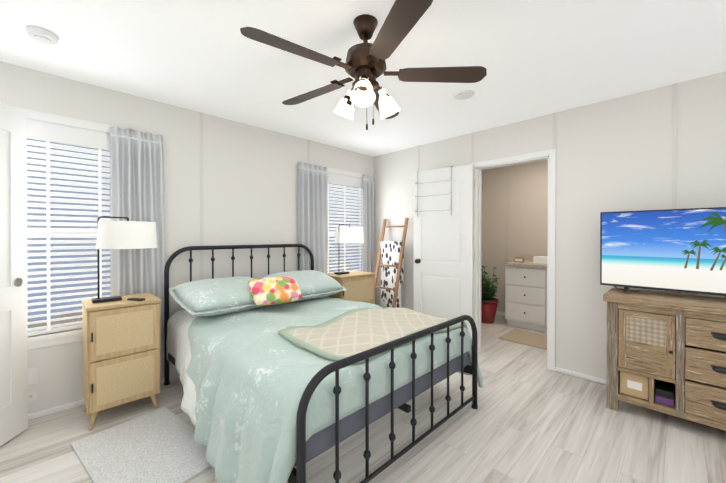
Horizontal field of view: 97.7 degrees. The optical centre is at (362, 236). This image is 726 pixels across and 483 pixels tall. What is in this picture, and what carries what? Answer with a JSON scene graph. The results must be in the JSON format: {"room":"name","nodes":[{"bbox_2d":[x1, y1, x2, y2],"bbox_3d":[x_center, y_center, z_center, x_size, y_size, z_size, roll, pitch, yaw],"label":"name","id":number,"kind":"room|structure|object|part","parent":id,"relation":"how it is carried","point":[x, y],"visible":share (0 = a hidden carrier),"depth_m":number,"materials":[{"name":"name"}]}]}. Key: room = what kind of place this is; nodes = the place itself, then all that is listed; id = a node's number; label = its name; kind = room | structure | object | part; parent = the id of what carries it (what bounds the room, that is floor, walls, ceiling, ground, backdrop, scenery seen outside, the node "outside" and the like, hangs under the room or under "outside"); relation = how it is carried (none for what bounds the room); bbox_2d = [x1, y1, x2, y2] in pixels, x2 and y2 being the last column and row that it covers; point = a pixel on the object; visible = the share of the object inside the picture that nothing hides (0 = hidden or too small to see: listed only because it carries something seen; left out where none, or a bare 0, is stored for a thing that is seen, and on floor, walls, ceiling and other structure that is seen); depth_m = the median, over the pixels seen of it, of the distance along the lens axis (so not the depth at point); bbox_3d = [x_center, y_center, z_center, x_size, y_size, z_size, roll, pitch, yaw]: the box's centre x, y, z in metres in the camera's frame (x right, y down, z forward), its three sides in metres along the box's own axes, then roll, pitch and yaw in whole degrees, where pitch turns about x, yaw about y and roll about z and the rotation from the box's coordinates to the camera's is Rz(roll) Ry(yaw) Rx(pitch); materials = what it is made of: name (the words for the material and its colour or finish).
{"room":"bedroom","nodes":[
{"label":"bedroom","id":0,"kind":"room"},
{"bbox_2d":[0,61,373,413],"bbox_3d":[-1.309,0.045,3.292,4.220,2.440,0.125,0,0,-45],"label":"wall","id":1,"kind":"structure","parent":0,"point":[228,182],"depth_m":2.98,"materials":[{"name":"white paint"}]},
{"bbox_2d":[28,389,36,401],"bbox_3d":[-2.314,1.110,2.208,0.060,0.070,0.012,0,0,-45],"label":"electrical outlet","id":2,"kind":"object","parent":1,"relation":"attached to","point":[32,395],"visible":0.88,"depth_m":2.21,"materials":[{"name":"white plastic"}]},
{"bbox_2d":[28,367,37,384],"bbox_3d":[-2.315,0.972,2.209,0.070,0.115,0.008,0,0,-45],"label":"electrical outlet","id":3,"kind":"object","parent":1,"relation":"attached to","point":[33,375],"visible":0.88,"depth_m":2.21,"materials":[{"name":"white plastic"}]},
{"bbox_2d":[11,106,134,349],"bbox_3d":[-2.291,-0.048,2.308,1.040,1.665,0.136,0,0,-45],"label":"window","id":4,"kind":"structure","parent":1,"relation":"in","point":[62,244],"depth_m":2.33,"materials":[{"name":"white paint"}]},
{"bbox_2d":[27,120,109,336],"bbox_3d":[-2.280,-0.058,2.297,0.880,1.510,0.067,0,0,-45],"label":"window blinds","id":5,"kind":"object","parent":4,"relation":"attached to","point":[48,133],"visible":0.52,"depth_m":2.35,"materials":[{"name":"white plastic"}]},
{"bbox_2d":[28,373,179,419],"bbox_3d":[-1.262,1.245,3.248,3.978,0.040,0.022,0,0,-45],"label":"baseboard","id":6,"kind":"structure","parent":1,"relation":"attached to","point":[34,415],"depth_m":2.30,"materials":[{"name":"white paint"}]},
{"bbox_2d":[110,126,164,381],"bbox_3d":[-1.851,0.188,2.616,0.371,2.120,0.048,0,0,-45],"label":"curtain","id":7,"kind":"object","parent":1,"relation":"hanging from","point":[136,177],"visible":0.67,"depth_m":2.61,"materials":[{"name":"grey fabric"}]},
{"bbox_2d":[298,162,327,273],"bbox_3d":[-0.606,0.183,3.855,0.438,2.120,0.048,0,0,-45],"label":"curtain","id":8,"kind":"object","parent":1,"relation":"hanging from","point":[312,208],"visible":0.69,"depth_m":3.84,"materials":[{"name":"grey fabric"}]},
{"bbox_2d":[322,166,362,270],"bbox_3d":[-0.270,-0.057,4.317,1.040,1.665,0.136,0,0,-45],"label":"window","id":9,"kind":"structure","parent":1,"relation":"in","point":[345,243],"depth_m":4.29,"materials":[{"name":"white paint"}]},
{"bbox_2d":[327,173,362,272],"bbox_3d":[-0.259,-0.066,4.306,0.880,1.510,0.067,0,0,-45],"label":"window blinds","id":10,"kind":"object","parent":9,"relation":"attached to","point":[345,181],"visible":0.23,"depth_m":4.29,"materials":[{"name":"white plastic"}]},
{"bbox_2d":[362,174,374,301],"bbox_3d":[0.084,0.180,4.541,0.222,2.120,0.048,0,0,-45],"label":"curtain","id":11,"kind":"object","parent":1,"relation":"hanging from","point":[368,263],"visible":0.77,"depth_m":4.53,"materials":[{"name":"grey fabric"}]},
{"bbox_2d":[0,314,725,482],"bbox_3d":[0.843,1.319,2.395,6.000,0.100,4.440,0,0,-45],"label":"floor","id":12,"kind":"structure","parent":0,"point":[532,418],"depth_m":2.00,"materials":[{"name":"grey wood"}]},
{"bbox_2d":[82,293,160,430],"bbox_3d":[-1.766,0.865,2.322,0.418,0.812,0.402,0,0,-45],"label":"nightstand","id":13,"kind":"object","parent":12,"relation":"on","point":[121,352],"visible":1,"depth_m":2.17,"materials":[{"name":"brown wood"}]},
{"bbox_2d":[91,216,156,302],"bbox_3d":[-1.753,0.155,2.347,0.387,0.604,0.364,0,0,-45],"label":"lamp","id":14,"kind":"object","parent":13,"relation":"on","point":[127,234],"visible":1,"depth_m":2.22,"materials":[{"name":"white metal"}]},
{"bbox_3d":[-1.745,-0.013,2.355,0.364,0.195,0.364,0,0,-45],"label":"lamp shade","id":15,"kind":"part","parent":14,"relation":"part of","materials":[{"name":"white fabric"}]},
{"bbox_2d":[127,298,144,300],"bbox_3d":[-1.639,0.452,2.293,0.120,0.012,0.040,0,0,17],"label":"remote","id":16,"kind":"object","parent":13,"relation":"on","point":[136,299],"visible":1,"depth_m":2.28,"materials":[{"name":"black plastic"}]},
{"bbox_2d":[71,407,211,482],"bbox_3d":[-1.276,1.261,1.874,0.860,0.017,0.520,0,0,37],"label":"rug","id":17,"kind":"object","parent":12,"relation":"on","point":[160,445],"visible":0.9,"depth_m":1.85,"materials":[{"name":"grey carpet"}]},
{"bbox_2d":[164,244,482,482],"bbox_3d":[-0.408,0.676,2.555,1.883,1.184,2.081,0,0,-45],"label":"bed","id":18,"kind":"object","parent":12,"relation":"on","point":[283,374],"visible":1,"depth_m":1.84,"materials":[{"name":"green fabric"}]},
{"bbox_2d":[169,276,260,315],"bbox_3d":[-1.171,0.493,2.730,0.590,0.187,0.790,19,13,41],"label":"pillow","id":19,"kind":"object","parent":18,"relation":"on","point":[225,296],"depth_m":2.55,"materials":[{"name":"green fabric"}]},
{"bbox_2d":[248,276,302,305],"bbox_3d":[-0.761,0.468,2.771,0.440,0.127,0.270,0,42,-39],"label":"pillow","id":20,"kind":"object","parent":18,"relation":"on","point":[284,289],"depth_m":2.70,"materials":[{"name":"multicoloured fabric"}]},
{"bbox_2d":[263,270,345,300],"bbox_3d":[-0.618,0.490,3.280,0.790,0.187,0.590,0,14,-43],"label":"pillow","id":21,"kind":"object","parent":18,"relation":"on","point":[312,284],"depth_m":3.19,"materials":[{"name":"green fabric"}]},
{"bbox_2d":[278,307,467,364],"bbox_3d":[0.146,0.739,2.281,1.280,0.306,0.718,0,0,-45],"label":"quilt","id":22,"kind":"object","parent":18,"relation":"on","point":[354,331],"depth_m":2.04,"materials":[{"name":"beige fabric"}]},
{"bbox_3d":[-0.426,0.837,2.535,1.480,0.258,1.960,0,0,-45],"label":"mattress","id":23,"kind":"part","parent":18,"relation":"part of","materials":[{"name":"grey"}]},
{"bbox_2d":[326,271,375,303],"bbox_3d":[-0.177,0.859,3.902,0.568,0.812,0.402,0,0,-45],"label":"nightstand","id":24,"kind":"object","parent":12,"relation":"on","point":[359,286],"visible":0.21,"depth_m":3.77,"materials":[{"name":"brown wood"}]},
{"bbox_2d":[334,224,363,274],"bbox_3d":[-0.179,0.149,3.955,0.387,0.604,0.364,0,0,-45],"label":"lamp","id":25,"kind":"object","parent":24,"relation":"on","point":[349,234],"visible":1,"depth_m":3.81,"materials":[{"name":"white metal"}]},
{"bbox_3d":[-0.171,-0.020,3.962,0.364,0.195,0.364,0,0,-45],"label":"lamp shade","id":26,"kind":"part","parent":25,"relation":"part of","materials":[{"name":"white fabric"}]},
{"bbox_2d":[375,218,408,307],"bbox_3d":[0.318,0.497,4.183,0.379,1.496,0.420,0,0,-45],"label":"ladder","id":27,"kind":"object","parent":12,"relation":"on","point":[391,255],"visible":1,"depth_m":4.22,"materials":[{"name":"brown wood"}]},
{"bbox_2d":[381,241,403,307],"bbox_3d":[0.387,0.516,4.251,0.080,0.914,0.347,0,0,-45],"label":"blanket","id":28,"kind":"object","parent":27,"relation":"on","point":[391,251],"depth_m":4.23,"materials":[{"name":"white fabric"}]},
{"bbox_2d":[481,265,499,322],"bbox_3d":[1.846,0.831,4.725,0.565,0.853,0.420,0,0,-45],"label":"plant","id":29,"kind":"object","parent":12,"relation":"on","point":[489,304],"visible":0.79,"depth_m":4.61,"materials":[{"name":"green plant"}]},
{"bbox_3d":[1.833,1.091,4.718,0.344,0.333,0.344,0,0,-45],"label":"pot","id":30,"kind":"part","parent":29,"relation":"part of","materials":[{"name":"red ceramic"}]},
{"bbox_2d":[498,329,546,349],"bbox_3d":[2.134,1.255,3.855,0.550,0.013,0.750,0,0,-45],"label":"bath rug","id":31,"kind":"object","parent":12,"relation":"on","point":[532,339],"visible":0.64,"depth_m":3.89,"materials":[{"name":"beige fabric"}]},
{"bbox_2d":[505,266,546,331],"bbox_3d":[2.671,0.836,4.225,0.602,0.850,1.320,0,0,-45],"label":"bathroom vanity","id":32,"kind":"object","parent":12,"relation":"on","point":[525,290],"depth_m":4.30,"materials":[{"name":"white paint"}]},
{"bbox_2d":[503,262,546,265],"bbox_3d":[2.669,0.390,4.228,0.598,0.038,1.350,0,0,-45],"label":"countertop","id":33,"kind":"structure","parent":32,"relation":"on","point":[507,263],"depth_m":4.39,"materials":[{"name":"beige stone"}]},
{"bbox_2d":[603,288,725,430],"bbox_3d":[2.355,0.850,2.091,0.472,0.840,1.180,0,0,-45],"label":"sideboard","id":34,"kind":"object","parent":12,"relation":"on","point":[666,353],"visible":1,"depth_m":2.14,"materials":[{"name":"brown wood"}]},
{"bbox_2d":[600,207,725,295],"bbox_3d":[2.285,0.110,2.167,0.200,0.611,1.070,0,0,-45],"label":"tv","id":35,"kind":"object","parent":34,"relation":"on","point":[680,250],"visible":1,"depth_m":2.27,"materials":[{"name":"black"}]},
{"bbox_2d":[0,0,725,155],"bbox_3d":[0.843,-1.221,2.385,6.000,0.100,4.440,0,0,-45],"label":"ceiling","id":36,"kind":"structure","parent":0,"point":[536,58],"depth_m":2.03,"materials":[{"name":"white paint"}]},
{"bbox_2d":[26,26,58,44],"bbox_3d":[-1.839,-1.148,1.820,0.136,0.039,0.136,0,0,-45],"label":"smoke detector","id":37,"kind":"object","parent":36,"relation":"attached to","point":[41,35],"visible":1,"depth_m":1.79,"materials":[{"name":"white plastic"}]},
{"bbox_2d":[240,0,486,129],"bbox_3d":[-0.028,-0.870,1.731,1.244,0.594,1.244,0,0,-45],"label":"fan","id":38,"kind":"object","parent":36,"relation":"hanging from","point":[364,65],"visible":1,"depth_m":1.66,"materials":[{"name":"brown wood"}]},
{"bbox_2d":[453,90,474,99],"bbox_3d":[0.830,-1.162,2.611,0.170,0.019,0.170,0,0,-45],"label":"ceiling vent","id":39,"kind":"object","parent":36,"relation":"in","point":[463,95],"visible":0.96,"depth_m":2.58,"materials":[{"name":"white plastic"}]},
{"bbox_2d":[481,160,547,311],"bbox_3d":[1.692,0.045,3.269,0.004,2.440,2.650,0,0,-45],"label":"wall","id":40,"kind":"structure","parent":0,"point":[514,214],"depth_m":3.36,"materials":[{"name":"beige paint"}]},
{"bbox_2d":[496,311,504,315],"bbox_3d":[2.875,1.235,4.450,0.020,0.050,2.450,0,0,-45],"label":"baseboard","id":41,"kind":"structure","parent":40,"relation":"attached to","point":[500,313],"depth_m":5.09,"materials":[{"name":"white paint"}]},
{"bbox_2d":[519,254,546,261],"bbox_3d":[2.873,0.320,4.430,0.023,0.100,1.350,0,0,-45],"label":"backsplash","id":42,"kind":"structure","parent":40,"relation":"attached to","point":[522,257],"depth_m":4.57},
{"bbox_2d":[374,71,725,379],"bbox_3d":[1.713,0.046,3.171,0.105,2.440,4.320,0,0,-45],"label":"wall","id":43,"kind":"structure","parent":0,"point":[662,148],"depth_m":2.79,"materials":[{"name":"white paint"}]},
{"bbox_2d":[414,164,474,338],"bbox_3d":[0.943,0.217,3.764,0.757,2.068,0.181,0,0,39],"label":"bathroom door","id":44,"kind":"structure","parent":43,"relation":"in","point":[444,256],"depth_m":3.72,"materials":[{"name":"white paint"}]},
{"bbox_2d":[471,149,555,370],"bbox_3d":[1.553,0.217,3.322,0.128,2.096,0.842,0,0,-45],"label":"door frame","id":45,"kind":"structure","parent":43,"relation":"attached to","point":[551,153],"depth_m":3.05,"materials":[{"name":"white paint"}]},
{"bbox_2d":[555,367,606,384],"bbox_3d":[1.629,1.246,3.177,0.022,0.040,4.200,0,0,-45],"label":"baseboard","id":46,"kind":"structure","parent":43,"relation":"attached to","point":[583,376],"depth_m":2.83,"materials":[{"name":"white paint"}]},
{"bbox_3d":[-1.200,0.058,0.275,0.120,2.440,4.320,0,0,-45],"label":"wall","id":47,"kind":"structure","parent":0,"visible":0},
{"bbox_2d":[0,102,27,445],"bbox_3d":[-2.199,0.225,1.700,0.101,2.070,0.760,0,0,-8],"label":"door leaf","id":48,"kind":"structure","parent":47,"relation":"in","point":[13,298],"depth_m":1.99,"materials":[{"name":"white paint"}]},
{"label":"outside","id":49,"kind":"structure","parent":0,"visible":0},
{"bbox_2d":[27,139,109,327],"bbox_3d":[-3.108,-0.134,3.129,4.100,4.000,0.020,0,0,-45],"label":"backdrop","id":50,"kind":"structure","parent":49,"point":[60,286],"depth_m":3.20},
{"bbox_2d":[327,183,361,271],"bbox_3d":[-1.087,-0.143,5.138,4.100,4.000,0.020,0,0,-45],"label":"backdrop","id":51,"kind":"structure","parent":49,"point":[343,243],"depth_m":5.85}
]}

